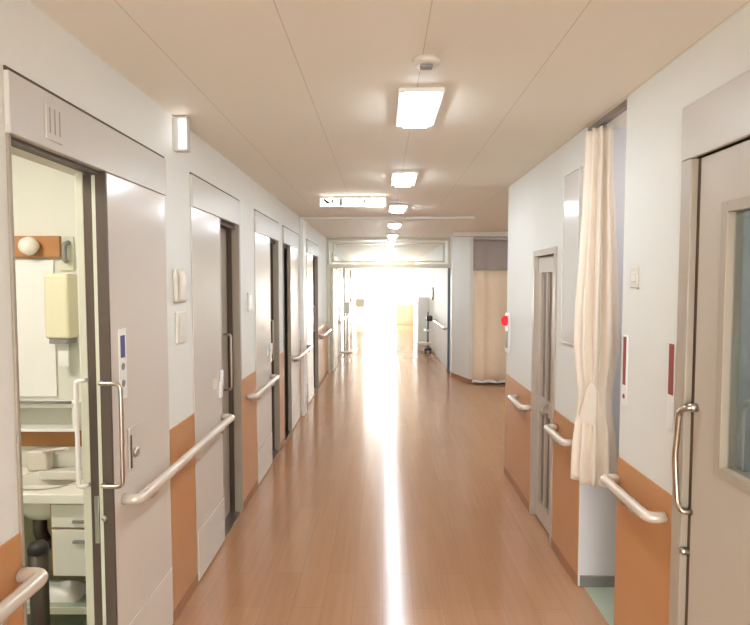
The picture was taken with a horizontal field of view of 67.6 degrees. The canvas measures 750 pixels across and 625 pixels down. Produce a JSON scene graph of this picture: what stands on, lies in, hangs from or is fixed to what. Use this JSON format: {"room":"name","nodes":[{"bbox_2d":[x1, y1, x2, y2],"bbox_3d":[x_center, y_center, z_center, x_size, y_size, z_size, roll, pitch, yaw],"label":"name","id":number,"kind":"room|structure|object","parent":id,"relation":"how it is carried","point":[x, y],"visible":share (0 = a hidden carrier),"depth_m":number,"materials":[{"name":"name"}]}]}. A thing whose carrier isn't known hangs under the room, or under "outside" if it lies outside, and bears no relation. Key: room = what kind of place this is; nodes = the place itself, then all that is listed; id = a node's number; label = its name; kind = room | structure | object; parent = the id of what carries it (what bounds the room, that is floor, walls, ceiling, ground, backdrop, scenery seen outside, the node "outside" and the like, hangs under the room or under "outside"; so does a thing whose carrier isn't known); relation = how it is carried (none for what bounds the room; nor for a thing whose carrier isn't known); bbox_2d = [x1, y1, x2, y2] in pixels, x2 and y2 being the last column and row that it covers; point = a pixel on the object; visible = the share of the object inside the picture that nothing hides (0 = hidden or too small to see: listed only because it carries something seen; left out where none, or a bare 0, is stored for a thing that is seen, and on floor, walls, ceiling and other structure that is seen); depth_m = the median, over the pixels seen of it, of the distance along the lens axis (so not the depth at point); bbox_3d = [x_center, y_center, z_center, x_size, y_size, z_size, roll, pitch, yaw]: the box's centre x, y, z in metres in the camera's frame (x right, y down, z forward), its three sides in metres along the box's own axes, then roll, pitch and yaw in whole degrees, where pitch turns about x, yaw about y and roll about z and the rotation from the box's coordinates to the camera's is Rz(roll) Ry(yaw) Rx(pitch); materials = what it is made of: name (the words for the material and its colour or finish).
{"room":"hospital interior","nodes":[
{"label":"hospital interior","id":0,"kind":"room"},
{"bbox_2d":[12,155,85,579],"bbox_3d":[-1.867,0.265,2.869,1.586,2.430,0.112,0,3,1],"label":"wall","id":1,"kind":"structure","parent":0,"point":[43,196],"depth_m":2.79,"materials":[{"name":"paint"}]},
{"bbox_2d":[15,260,57,395],"bbox_3d":[-1.713,0.080,2.806,0.225,0.695,0.014,0,3,1],"label":"mirror","id":2,"kind":"object","parent":1,"relation":"attached to","point":[37,358],"visible":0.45,"depth_m":2.80,"materials":[{"name":"white mirror"}]},
{"bbox_2d":[14,236,61,256],"bbox_3d":[-1.688,-0.324,2.739,0.265,0.105,0.104,0,3,1],"label":"wall lamp","id":3,"kind":"object","parent":1,"relation":"attached to","point":[25,246],"visible":0.8,"depth_m":2.76,"materials":[{"name":"brown wood"}]},
{"bbox_2d":[20,400,81,431],"bbox_3d":[-1.661,0.506,2.781,0.400,0.157,0.107,0,3,1],"label":"wall shelf","id":4,"kind":"object","parent":1,"relation":"attached to","point":[23,403],"visible":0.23,"depth_m":2.75,"materials":[{"name":"white plastic"}]},
{"bbox_2d":[22,447,85,576],"bbox_3d":[-1.713,0.915,2.664,1.100,0.553,0.375,0,3,1],"label":"washstand","id":5,"kind":"object","parent":1,"relation":"attached to","point":[49,492],"visible":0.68,"depth_m":2.52,"materials":[{"name":"ceramic"}]},
{"bbox_2d":[27,447,68,470],"bbox_3d":[-1.583,0.710,2.756,0.301,0.153,0.088,1,3,24],"label":"tap","id":6,"kind":"object","parent":5,"relation":"on","point":[38,459],"depth_m":2.77,"materials":[{"name":"beige plastic"}]},
{"bbox_2d":[22,466,82,519],"bbox_3d":[-1.543,0.875,2.682,0.330,0.170,0.330,0,3,1],"label":"basin","id":7,"kind":"object","parent":5,"relation":"in","point":[50,478],"depth_m":2.57,"materials":[{"name":"ceramic"}]},
{"bbox_2d":[22,467,83,503],"bbox_3d":[-1.713,0.814,2.655,1.100,0.045,0.367,0,3,1],"label":"countertop","id":8,"kind":"structure","parent":5,"relation":"on","point":[69,494],"depth_m":2.51,"materials":[{"name":"ceramic"}]},
{"bbox_2d":[44,274,78,365],"bbox_3d":[-1.536,0.038,2.753,0.120,0.455,0.110,0,3,1],"label":"dispenser","id":9,"kind":"object","parent":1,"relation":"attached to","point":[60,290],"visible":0.96,"depth_m":2.70,"materials":[{"name":"beige plastic"}]},
{"bbox_2d":[49,337,76,343],"bbox_3d":[-1.536,0.138,2.758,0.090,0.025,0.090,0,3,1],"label":"tray","id":10,"kind":"object","parent":9,"relation":"attached to","point":[52,340],"depth_m":2.71,"materials":[{"name":"grey plastic"}]},
{"bbox_2d":[61,237,74,270],"bbox_3d":[-1.528,-0.291,2.760,0.065,0.170,0.062,0,3,1],"label":"wall hook","id":11,"kind":"object","parent":1,"relation":"attached to","point":[67,243],"visible":1,"depth_m":2.78,"materials":[{"name":"grey plastic"}]},
{"bbox_2d":[74,174,87,624],"bbox_3d":[-1.121,0.322,1.776,0.045,2.430,2.081,0,3,3],"label":"wall","id":12,"kind":"structure","parent":0,"point":[74,174],"depth_m":2.10,"materials":[{"name":"paint"}]},
{"bbox_2d":[0,0,356,624],"bbox_3d":[-0.946,-0.073,9.273,0.156,2.430,24.900,0,3,1],"label":"wall","id":13,"kind":"structure","parent":0,"point":[33,45],"depth_m":2.66,"materials":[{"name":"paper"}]},
{"bbox_2d":[0,567,47,624],"bbox_3d":[-0.944,0.785,0.926,0.086,0.097,1.282,0,3,1],"label":"handrail","id":14,"kind":"object","parent":13,"relation":"attached to","point":[31,579],"visible":1,"depth_m":1.45,"materials":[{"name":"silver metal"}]},
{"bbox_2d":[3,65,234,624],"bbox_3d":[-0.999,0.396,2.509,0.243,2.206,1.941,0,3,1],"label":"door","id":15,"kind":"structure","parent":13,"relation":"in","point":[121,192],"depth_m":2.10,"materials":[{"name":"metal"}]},
{"bbox_2d":[44,100,62,144],"bbox_3d":[-0.965,-0.569,1.684,0.006,0.110,0.085,0,3,1],"label":"vent","id":16,"kind":"object","parent":15,"relation":"attached to","point":[53,113],"visible":1,"depth_m":1.68,"materials":[{"name":"metal"}]},
{"bbox_2d":[120,335,124,357],"bbox_3d":[-0.966,0.130,2.146,0.001,0.085,0.036,0,3,1],"label":"print","id":17,"kind":"object","parent":15,"relation":"on","point":[122,337],"depth_m":2.14},
{"bbox_2d":[173,268,186,302],"bbox_3d":[-0.941,-0.132,2.751,0.053,0.165,0.150,0,3,1],"label":"intercom","id":18,"kind":"object","parent":13,"relation":"attached to","point":[179,275],"visible":1,"depth_m":2.69,"materials":[{"name":"beige plastic"}]},
{"bbox_2d":[175,311,186,343],"bbox_3d":[-0.957,0.072,2.772,0.019,0.155,0.130,0,3,1],"label":"switch plate","id":19,"kind":"object","parent":13,"relation":"attached to","point":[180,317],"visible":1,"depth_m":2.74,"materials":[{"name":"beige plastic"}]},
{"bbox_2d":[172,116,190,152],"bbox_3d":[-0.931,-0.856,2.691,0.072,0.163,0.052,0,3,1],"label":"lamp","id":20,"kind":"object","parent":13,"relation":"attached to","point":[180,124],"visible":1,"depth_m":2.67,"materials":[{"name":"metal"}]},
{"bbox_2d":[189,172,242,581],"bbox_3d":[-1.016,0.345,3.463,0.181,2.206,0.990,0,3,1],"label":"door","id":21,"kind":"structure","parent":13,"relation":"in","point":[215,215],"depth_m":3.36,"materials":[{"name":"metal"}]},
{"bbox_2d":[247,292,251,310],"bbox_3d":[-0.939,-0.081,4.205,0.014,0.140,0.120,0,3,1],"label":"plate","id":22,"kind":"object","parent":13,"relation":"attached to","point":[249,294],"visible":1,"depth_m":4.16,"materials":[{"name":"beige plastic"}]},
{"bbox_2d":[173,370,327,623],"bbox_3d":[-0.946,1.391,3.993,0.009,0.059,14.198,0,3,1],"label":"baseboard","id":23,"kind":"structure","parent":13,"relation":"attached to","point":[193,586],"depth_m":2.95,"materials":[{"name":"brown wood"}]},
{"bbox_2d":[246,374,278,401],"bbox_3d":[-0.892,0.619,4.542,0.086,0.097,0.902,0,3,1],"label":"handrail","id":24,"kind":"object","parent":13,"relation":"attached to","point":[274,377],"visible":1,"depth_m":4.31,"materials":[{"name":"silver metal"}]},
{"bbox_2d":[254,209,280,484],"bbox_3d":[-0.996,0.269,4.916,0.181,2.206,1.000,0,3,1],"label":"door","id":25,"kind":"structure","parent":13,"relation":"in","point":[266,229],"depth_m":4.81,"materials":[{"name":"metal"}]},
{"bbox_2d":[282,225,299,440],"bbox_3d":[-0.986,0.202,6.184,0.164,2.206,1.060,0,3,1],"label":"door","id":26,"kind":"structure","parent":13,"relation":"in","point":[290,239],"depth_m":6.24,"materials":[{"name":"metal"}]},
{"bbox_2d":[292,345,312,362],"bbox_3d":[-0.860,0.503,6.759,0.086,0.097,1.222,0,3,1],"label":"handrail","id":27,"kind":"object","parent":13,"relation":"attached to","point":[309,347],"visible":0.98,"depth_m":6.42,"materials":[{"name":"silver metal"}]},
{"bbox_2d":[300,219,306,415],"bbox_3d":[-0.885,0.066,6.916,0.045,2.400,0.220,0,3,1],"label":"trim","id":28,"kind":"structure","parent":13,"relation":"attached to","point":[302,221],"depth_m":6.84,"materials":[{"name":"white plastic"}]},
{"bbox_2d":[306,239,318,403],"bbox_3d":[-0.960,0.105,8.021,0.164,2.206,1.260,0,3,1],"label":"door","id":29,"kind":"structure","parent":13,"relation":"in","point":[311,248],"depth_m":7.94,"materials":[{"name":"metal"}]},
{"bbox_2d":[319,328,331,339],"bbox_3d":[-0.822,0.363,9.405,0.086,0.097,1.322,0,3,1],"label":"handrail","id":30,"kind":"object","parent":13,"relation":"attached to","point":[328,329],"visible":1,"depth_m":9.01,"materials":[{"name":"silver metal"}]},
{"bbox_2d":[341,259,344,349],"bbox_3d":[-0.874,-0.211,14.022,0.164,2.206,1.200,0,3,1],"label":"door","id":31,"kind":"structure","parent":13,"relation":"in","point":[342,269],"depth_m":13.84,"materials":[{"name":"metal"}]},
{"bbox_2d":[338,307,356,324],"bbox_3d":[-0.719,0.002,16.635,0.086,0.097,8.642,0,3,1],"label":"handrail","id":32,"kind":"object","parent":13,"relation":"attached to","point":[340,321],"visible":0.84,"depth_m":13.68,"materials":[{"name":"silver metal"}]},
{"bbox_2d":[349,268,350,336],"bbox_3d":[-0.831,-0.369,17.018,0.164,2.206,1.200,0,3,1],"label":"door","id":33,"kind":"structure","parent":13,"relation":"in","point":[349,268],"depth_m":17.54,"materials":[{"name":"metal"}]},
{"bbox_2d":[327,238,452,375],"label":"door frame","id":34,"kind":"structure","parent":13,"relation":"in","point":[332,305],"depth_m":10.05,"materials":[{"name":"metal"}]},
{"bbox_2d":[27,324,614,624],"bbox_3d":[0.584,1.184,9.468,6.500,0.100,25.200,0,3,1],"label":"floor","id":35,"kind":"structure","parent":0,"point":[391,501],"depth_m":3.78,"materials":[{"name":"plastic"}]},
{"bbox_2d":[27,539,49,624],"bbox_3d":[-1.417,1.234,2.369,0.080,0.544,0.080,0,3,1],"label":"waste bin","id":36,"kind":"object","parent":35,"relation":"on","point":[37,550],"visible":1,"depth_m":2.34,"materials":[{"name":"plastic"}]},
{"bbox_2d":[27,580,86,614],"bbox_3d":[-1.468,1.415,2.679,0.510,0.149,0.240,0,3,1],"label":"shelf","id":37,"kind":"object","parent":35,"relation":"on","point":[78,608],"visible":0.03,"depth_m":2.56,"materials":[{"name":"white plastic"}]},
{"bbox_2d":[27,580,85,602],"bbox_3d":[-1.503,1.314,2.664,0.240,0.054,0.140,0,3,1],"label":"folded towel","id":38,"kind":"object","parent":37,"relation":"on","point":[68,591],"visible":0.58,"depth_m":2.62,"materials":[{"name":"white fabric"}]},
{"bbox_2d":[341,302,352,352],"bbox_3d":[-0.653,0.348,13.147,0.280,1.179,0.300,0,3,1],"label":"stand","id":39,"kind":"object","parent":35,"relation":"on","point":[346,305],"visible":1,"depth_m":13.11,"materials":[{"name":"beige plastic"}]},
{"bbox_2d":[343,302,349,312],"bbox_3d":[-0.663,-0.116,13.123,0.160,0.250,0.300,0,3,1],"label":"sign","id":40,"kind":"object","parent":39,"relation":"on","point":[346,305],"depth_m":12.97,"materials":[{"name":"white plastic"}]},
{"bbox_2d":[355,298,365,329],"bbox_3d":[-0.483,0.083,18.739,0.300,1.118,1.000,0,3,1],"label":"stand","id":41,"kind":"object","parent":35,"relation":"on","point":[359,302],"visible":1,"depth_m":18.24,"materials":[{"name":"beige plastic"}]},
{"bbox_2d":[413,296,428,340],"bbox_3d":[1.272,0.183,15.615,0.290,1.249,2.000,0,3,1],"label":"cabinet","id":42,"kind":"object","parent":35,"relation":"on","point":[421,303],"visible":0.92,"depth_m":14.63,"materials":[{"name":"white plastic"}]},
{"bbox_2d":[416,312,432,352],"bbox_3d":[1.173,0.459,13.227,0.370,0.949,0.400,0,3,1],"label":"trolley","id":43,"kind":"object","parent":35,"relation":"on","point":[428,317],"visible":1,"depth_m":13.19,"materials":[{"name":"grey plastic"}]},
{"bbox_2d":[416,341,431,344],"bbox_3d":[1.158,0.724,13.241,0.340,0.040,0.400,0,3,1],"label":"tray","id":44,"kind":"object","parent":43,"relation":"on","point":[418,342],"depth_m":13.04,"materials":[{"name":"beige plastic"}]},
{"bbox_2d":[357,262,413,323],"bbox_3d":[0.408,-0.731,21.763,2.506,2.430,0.150,0,3,1],"label":"wall","id":45,"kind":"structure","parent":0,"point":[404,276],"depth_m":21.66,"materials":[{"name":"paint"}]},
{"bbox_2d":[362,279,396,324],"bbox_3d":[0.175,-0.415,21.748,1.330,1.800,0.080,0,3,1],"label":"door","id":46,"kind":"structure","parent":45,"relation":"in","point":[362,279],"depth_m":21.70,"materials":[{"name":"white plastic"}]},
{"bbox_2d":[397,305,413,324],"bbox_3d":[1.174,0.098,21.711,0.670,0.780,0.020,0,3,1],"label":"wall panel","id":47,"kind":"object","parent":45,"relation":"attached to","point":[405,313],"depth_m":21.70,"materials":[{"name":"yellow"}]},
{"bbox_2d":[300,216,473,219],"bbox_3d":[0.145,-1.145,6.808,2.106,0.030,0.120,0,3,1],"label":"trim","id":48,"kind":"structure","parent":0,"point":[416,217],"depth_m":6.75,"materials":[{"name":"metal"}]},
{"bbox_2d":[28,0,749,261],"bbox_3d":[0.433,-1.339,9.262,7.000,0.100,25.350,0,3,1],"label":"ceiling","id":49,"kind":"structure","parent":0,"point":[300,96],"depth_m":2.21,"materials":[{"name":"white paint"}]},
{"bbox_2d":[320,196,385,207],"bbox_3d":[-0.203,-1.024,5.172,0.615,0.100,0.050,0,3,1],"label":"sign","id":50,"kind":"object","parent":49,"relation":"hanging from","point":[324,202],"visible":1,"depth_m":5.15,"materials":[{"name":"white plastic"}]},
{"bbox_2d":[387,234,398,237],"bbox_3d":[0.293,-1.279,9.393,0.190,0.034,0.520,0,3,1],"label":"recessed light","id":51,"kind":"object","parent":49,"relation":"in","point":[388,235],"visible":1,"depth_m":9.24,"materials":[{"name":"white plastic"}]},
{"bbox_2d":[388,222,401,227],"bbox_3d":[0.268,-1.188,7.665,0.190,0.034,0.520,0,3,1],"label":"recessed light","id":52,"kind":"object","parent":49,"relation":"in","point":[390,224],"visible":1,"depth_m":7.47,"materials":[{"name":"white plastic"}]},
{"bbox_2d":[390,224,399,227],"bbox_3d":[0.268,-1.186,7.665,0.124,0.030,0.450,0,3,1],"label":"diffuser","id":53,"kind":"object","parent":52,"relation":"attached to","point":[391,225],"depth_m":7.60,"materials":[{"name":"white plastic"}]},
{"bbox_2d":[389,204,407,212],"bbox_3d":[0.243,-1.096,5.928,0.190,0.034,0.520,0,3,1],"label":"recessed light","id":54,"kind":"object","parent":49,"relation":"in","point":[394,208],"visible":1,"depth_m":5.77,"materials":[{"name":"white plastic"}]},
{"bbox_2d":[392,206,404,212],"bbox_3d":[0.243,-1.094,5.928,0.124,0.030,0.450,0,3,1],"label":"diffuser","id":55,"kind":"object","parent":54,"relation":"attached to","point":[395,209],"depth_m":5.84,"materials":[{"name":"white plastic"}]},
{"bbox_2d":[391,171,418,186],"bbox_3d":[0.219,-1.008,4.250,0.190,0.034,0.520,0,3,1],"label":"recessed light","id":56,"kind":"object","parent":49,"relation":"in","point":[403,178],"visible":1,"depth_m":4.15,"materials":[{"name":"white plastic"}]},
{"bbox_2d":[395,174,413,186],"bbox_3d":[0.219,-1.006,4.250,0.124,0.030,0.450,0,3,1],"label":"diffuser","id":57,"kind":"object","parent":56,"relation":"attached to","point":[402,180],"depth_m":4.19,"materials":[{"name":"white plastic"}]},
{"bbox_2d":[396,87,444,127],"bbox_3d":[0.195,-0.919,2.553,0.190,0.034,0.520,0,3,1],"label":"recessed light","id":58,"kind":"object","parent":49,"relation":"in","point":[422,105],"visible":1,"depth_m":2.45,"materials":[{"name":"white plastic"}]},
{"bbox_2d":[403,94,435,127],"bbox_3d":[0.195,-0.917,2.553,0.124,0.030,0.450,0,3,1],"label":"diffuser","id":59,"kind":"object","parent":58,"relation":"attached to","point":[420,109],"depth_m":2.50,"materials":[{"name":"white plastic"}]},
{"bbox_2d":[412,54,439,69],"bbox_3d":[0.184,-0.892,2.013,0.100,0.030,0.100,0,3,1],"label":"smoke detector","id":60,"kind":"object","parent":49,"relation":"in","point":[423,62],"visible":1,"depth_m":1.99,"materials":[{"name":"beige plastic"}]},
{"bbox_2d":[452,232,507,236],"bbox_3d":[2.477,-1.231,8.833,2.500,0.070,0.120,0,3,1],"label":"trim","id":61,"kind":"structure","parent":49,"relation":"attached to","point":[454,234],"depth_m":8.79,"materials":[{"name":"beige plastic"}]},
{"bbox_2d":[472,237,507,382],"bbox_3d":[2.542,-0.036,8.907,1.970,2.325,0.056,0,3,1],"label":"curtain","id":62,"kind":"object","parent":61,"relation":"hanging from","point":[490,254],"visible":0.31,"depth_m":8.91,"materials":[{"name":"fabric"}]},
{"bbox_2d":[588,99,626,130],"bbox_3d":[1.114,-0.925,2.652,0.038,0.032,0.475,0,3,1],"label":"track","id":63,"kind":"object","parent":49,"relation":"attached to","point":[622,107],"visible":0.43,"depth_m":2.62,"materials":[{"name":"metal"}]},
{"bbox_2d":[570,122,618,487],"bbox_3d":[1.118,-0.031,2.829,0.223,1.784,0.241,0,3,1],"label":"curtain","id":64,"kind":"object","parent":63,"relation":"hanging from","point":[596,318],"visible":0.99,"depth_m":2.77,"materials":[{"name":"fabric"}]},
{"bbox_2d":[414,241,447,368],"bbox_3d":[1.502,-0.421,15.880,0.150,2.430,11.600,0,3,1],"label":"wall","id":65,"kind":"structure","parent":0,"point":[425,279],"depth_m":12.56,"materials":[{"name":"paint"}]},
{"bbox_2d":[431,287,433,299],"bbox_3d":[1.370,-0.454,13.376,0.042,0.300,0.300,0,3,1],"label":"wall clock","id":66,"kind":"object","parent":65,"relation":"attached to","point":[432,288],"visible":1,"depth_m":13.27,"materials":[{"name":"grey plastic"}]},
{"bbox_2d":[433,320,446,329],"bbox_3d":[1.317,0.252,11.361,0.090,0.080,2.141,0,3,1],"label":"handrail","id":67,"kind":"object","parent":65,"relation":"attached to","point":[435,321],"visible":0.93,"depth_m":10.82,"materials":[{"name":"silver metal"}]},
{"bbox_2d":[449,237,472,378],"bbox_3d":[1.466,-0.087,9.549,0.260,2.430,1.080,0,3,1],"label":"wall pier","id":68,"kind":"object","parent":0,"point":[461,248],"visible":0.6,"depth_m":9.34,"materials":[{"name":"paint"}]},
{"bbox_2d":[449,370,504,383],"bbox_3d":[2.531,1.093,9.581,2.410,0.070,1.110,0,3,1],"label":"baseboard","id":69,"kind":"object","parent":68,"relation":"attached to","point":[454,375],"visible":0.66,"depth_m":9.21,"materials":[{"name":"brown wood"}]},
{"bbox_2d":[606,128,625,575],"bbox_3d":[1.788,0.274,2.698,1.100,2.430,0.690,0,3,1],"label":"wall","id":70,"kind":"structure","parent":0,"point":[620,152],"depth_m":2.93,"materials":[{"name":"paint"}]},
{"bbox_2d":[578,128,615,585],"bbox_3d":[1.169,0.260,2.952,0.146,2.430,0.002,0,3,1],"label":"wall","id":71,"kind":"structure","parent":70,"relation":"attached to","point":[593,501],"depth_m":3.00,"materials":[{"name":"paint"}]},
{"bbox_2d":[580,575,614,586],"bbox_3d":[1.672,1.444,3.000,1.140,0.059,0.011,0,3,1],"label":"baseboard","id":72,"kind":"structure","parent":70,"relation":"attached to","point":[585,580],"depth_m":3.00,"materials":[{"name":"grey plastic"}]},
{"bbox_2d":[504,4,749,624],"bbox_3d":[1.133,0.374,0.780,0.156,2.430,7.950,0,3,1],"label":"wall","id":73,"kind":"structure","parent":0,"point":[655,109],"depth_m":2.31,"materials":[{"name":"paint"}]},
{"bbox_2d":[501,313,509,352],"bbox_3d":[1.085,0.169,4.680,0.064,0.330,0.120,0,3,1],"label":"fire alarm","id":74,"kind":"object","parent":73,"relation":"attached to","point":[505,320],"visible":1,"depth_m":4.65,"materials":[{"name":"white plastic"}]},
{"bbox_2d":[501,316,507,325],"bbox_3d":[1.077,0.069,4.675,0.048,0.084,0.084,0,3,1],"label":"lamp","id":75,"kind":"object","parent":74,"relation":"attached to","point":[504,320],"depth_m":4.65,"materials":[{"name":"red plastic"}]},
{"bbox_2d":[507,394,530,412],"bbox_3d":[1.059,0.691,4.140,0.086,0.097,0.417,0,3,1],"label":"handrail","id":76,"kind":"object","parent":73,"relation":"attached to","point":[513,398],"visible":1,"depth_m":4.08,"materials":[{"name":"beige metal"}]},
{"bbox_2d":[504,466,577,585],"bbox_3d":[1.056,1.557,0.843,0.009,0.059,7.948,0,3,1],"label":"baseboard","id":77,"kind":"structure","parent":73,"relation":"attached to","point":[572,574],"depth_m":3.38,"materials":[{"name":"brown wood"}]},
{"bbox_2d":[529,246,557,545],"bbox_3d":[1.146,0.513,3.671,0.132,1.850,0.510,0,3,1],"label":"door","id":78,"kind":"structure","parent":73,"relation":"in","point":[544,291],"depth_m":3.78,"materials":[{"name":"silver metal"}]},
{"bbox_2d":[544,424,571,448],"bbox_3d":[1.045,0.726,3.193,0.086,0.097,0.372,0,3,1],"label":"handrail","id":79,"kind":"object","parent":73,"relation":"attached to","point":[550,429],"visible":0.98,"depth_m":3.15,"materials":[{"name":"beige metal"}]},
{"bbox_2d":[560,166,582,344],"bbox_3d":[1.085,-0.301,3.098,0.018,0.951,0.266,0,3,1],"label":"notice board","id":80,"kind":"object","parent":73,"relation":"attached to","point":[573,180],"visible":0.78,"depth_m":3.10,"materials":[{"name":"white"}]},
{"bbox_2d":[621,335,628,405],"bbox_3d":[1.081,0.250,2.423,0.007,0.305,0.047,0,3,1],"label":"sign","id":81,"kind":"object","parent":73,"relation":"attached to","point":[625,337],"visible":1,"depth_m":2.42,"materials":[{"name":"white plastic"}]},
{"bbox_2d":[600,473,667,523],"bbox_3d":[1.032,0.774,2.277,0.086,0.097,0.457,0,3,1],"label":"handrail","id":82,"kind":"object","parent":73,"relation":"attached to","point":[610,480],"visible":1,"depth_m":2.20,"materials":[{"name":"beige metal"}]},
{"bbox_2d":[630,266,638,287],"bbox_3d":[1.077,-0.148,2.330,0.012,0.090,0.070,0,3,1],"label":"wall switch","id":83,"kind":"object","parent":73,"relation":"attached to","point":[634,270],"visible":1,"depth_m":2.32,"materials":[{"name":"beige plastic"}]},
{"bbox_2d":[666,341,676,429],"bbox_3d":[1.075,0.264,2.031,0.007,0.320,0.050,0,3,1],"label":"sign","id":84,"kind":"object","parent":73,"relation":"attached to","point":[671,379],"visible":0.86,"depth_m":2.03,"materials":[{"name":"white plastic"}]},
{"bbox_2d":[669,69,749,624],"bbox_3d":[1.123,0.439,1.404,0.194,2.235,1.190,0,3,1],"label":"door","id":85,"kind":"structure","parent":73,"relation":"in","point":[710,556],"depth_m":1.80,"materials":[{"name":"metal"}]},
{"bbox_2d":[735,211,749,471],"bbox_3d":[2.360,0.378,0.712,2.300,2.430,3.250,0,3,1],"label":"wall","id":86,"kind":"structure","parent":0,"point":[744,353],"depth_m":2.24,"materials":[{"name":"paint"}]},
{"bbox_3d":[2.300,1.641,0.780,2.420,0.100,3.250,0,3,1],"label":"floor","id":87,"kind":"structure","parent":0,"visible":0},
{"bbox_2d":[736,399,749,474],"bbox_3d":[1.578,0.926,1.979,0.420,1.201,0.379,0,3,1],"label":"frame","id":88,"kind":"object","parent":87,"relation":"on","point":[744,404],"visible":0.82,"depth_m":2.12,"materials":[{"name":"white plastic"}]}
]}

